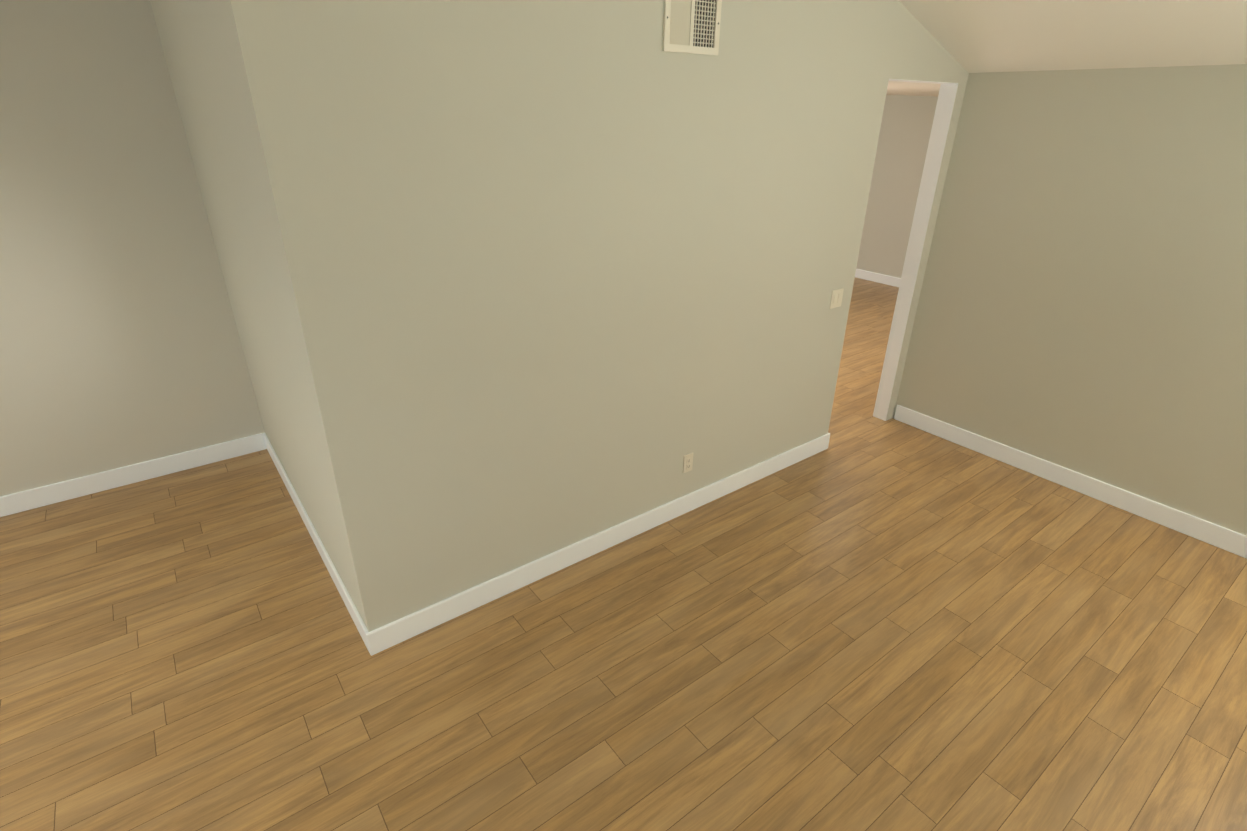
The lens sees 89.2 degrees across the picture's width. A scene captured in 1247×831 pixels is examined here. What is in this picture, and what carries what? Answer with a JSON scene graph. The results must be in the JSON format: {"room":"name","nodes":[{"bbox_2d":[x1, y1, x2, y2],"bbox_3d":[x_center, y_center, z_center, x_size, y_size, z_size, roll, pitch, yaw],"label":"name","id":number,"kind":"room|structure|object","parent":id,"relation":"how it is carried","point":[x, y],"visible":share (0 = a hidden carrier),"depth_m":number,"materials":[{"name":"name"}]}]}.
{"room":"empty bedroom","nodes":[
{"label":"empty bedroom","id":0,"kind":"room"},
{"bbox_2d":[0,0,264,495],"bbox_3d":[-4.014,-1.033,2.864,3.780,3.774,0.120,-18,31,-33],"label":"wall","id":1,"kind":"structure","parent":0,"point":[120,344],"depth_m":3.67,"materials":[{"name":"paint"}]},
{"bbox_2d":[0,433,266,516],"bbox_3d":[-3.963,0.620,3.633,3.428,0.130,0.016,-18,31,-33],"label":"baseboard","id":2,"kind":"structure","parent":1,"relation":"attached to","point":[25,500],"depth_m":4.12,"materials":[{"name":"white wood"}]},
{"bbox_2d":[150,0,360,615],"bbox_3d":[-4.760,-3.042,6.378,0.120,4.300,12.025,-18,31,-33],"label":"wall","id":3,"kind":"structure","parent":0,"point":[198,48],"depth_m":2.85,"materials":[{"name":"paint"}]},
{"bbox_2d":[263,433,364,630],"bbox_3d":[-1.876,0.603,3.725,0.016,0.130,2.381,-18,31,-33],"label":"baseboard","id":4,"kind":"structure","parent":3,"relation":"attached to","point":[355,615],"depth_m":3.48,"materials":[{"name":"white wood"}]},
{"bbox_2d":[223,0,968,631],"bbox_3d":[0.567,-1.219,3.273,4.320,3.860,0.120,-18,31,-33],"label":"wall","id":5,"kind":"structure","parent":0,"point":[559,274],"depth_m":2.80,"materials":[{"name":"paint"}]},
{"bbox_2d":[359,433,829,655],"bbox_3d":[0.180,0.610,3.766,3.342,0.130,0.022,-18,31,-33],"label":"baseboard","id":6,"kind":"structure","parent":5,"relation":"attached to","point":[387,636],"depth_m":3.42,"materials":[{"name":"white wood"}]},
{"bbox_2d":[683,453,692,472],"bbox_3d":[0.387,0.284,3.778,0.072,0.118,0.010,-18,31,-33],"label":"electrical outlet","id":7,"kind":"object","parent":5,"relation":"attached to","point":[687,462],"visible":1,"depth_m":3.77,"materials":[{"name":"white plastic"}]},
{"bbox_2d":[662,0,721,54],"bbox_3d":[0.299,-1.697,2.717,0.320,0.244,0.012,-18,31,-33],"label":"air vent","id":8,"kind":"object","parent":5,"relation":"in","point":[691,26],"visible":1,"depth_m":2.72,"materials":[{"name":"white metal"}]},
{"bbox_2d":[829,288,843,308],"bbox_3d":[1.384,-0.758,4.096,0.116,0.120,0.012,-18,31,-33],"label":"rocker light switch","id":9,"kind":"object","parent":5,"relation":"attached to","point":[836,298],"visible":1,"depth_m":4.09,"materials":[{"name":"white plastic"}]},
{"bbox_2d":[831,79,957,420],"bbox_3d":[1.793,-0.969,4.427,0.790,2.430,0.116,-18,31,-33],"label":"trim","id":10,"kind":"structure","parent":5,"relation":"attached to","point":[938,135],"depth_m":4.54,"materials":[{"name":"white wood"}]},
{"bbox_2d":[0,277,1246,830],"bbox_3d":[-1.672,-0.860,7.006,11.950,0.100,16.390,-18,31,-33],"label":"floor","id":11,"kind":"structure","parent":0,"point":[866,619],"depth_m":2.83,"materials":[{"name":"brown wood"}]},
{"bbox_2d":[856,95,937,277],"bbox_3d":[1.804,-5.098,10.787,0.120,4.300,11.905,-18,31,-33],"label":"wall","id":12,"kind":"structure","parent":0,"point":[904,137],"depth_m":8.71,"materials":[{"name":"paint"}]},
{"bbox_2d":[855,269,900,286],"bbox_3d":[1.726,-3.205,11.661,0.016,0.130,11.905,-18,31,-33],"label":"baseboard","id":13,"kind":"structure","parent":12,"relation":"attached to","point":[878,278],"depth_m":9.25,"materials":[{"name":"white wood"}]},
{"bbox_2d":[886,81,940,96],"bbox_3d":[0.643,-3.182,5.886,8.050,0.250,4.925,-18,31,-33],"label":"ceiling","id":14,"kind":"structure","parent":0,"point":[910,88],"depth_m":5.26,"materials":[{"name":"white paint"}]},
{"bbox_2d":[893,64,1246,535],"bbox_3d":[3.549,-0.406,3.132,0.120,2.590,4.245,-18,31,-33],"label":"wall","id":15,"kind":"structure","parent":0,"point":[1082,306],"depth_m":3.81,"materials":[{"name":"paint"}]},
{"bbox_2d":[894,405,1246,558],"bbox_3d":[3.444,0.697,3.676,0.016,0.130,4.093,-18,31,-33],"label":"baseboard","id":16,"kind":"structure","parent":15,"relation":"attached to","point":[1223,538],"depth_m":4.14,"materials":[{"name":"white wood"}]},
{"bbox_2d":[899,0,1246,72],"bbox_3d":[2.005,-1.657,1.298,3.950,1.511,4.365,-18,31,-33],"label":"ceiling","id":17,"kind":"structure","parent":0,"point":[977,36],"depth_m":3.26,"materials":[{"name":"white paint"}]}
]}

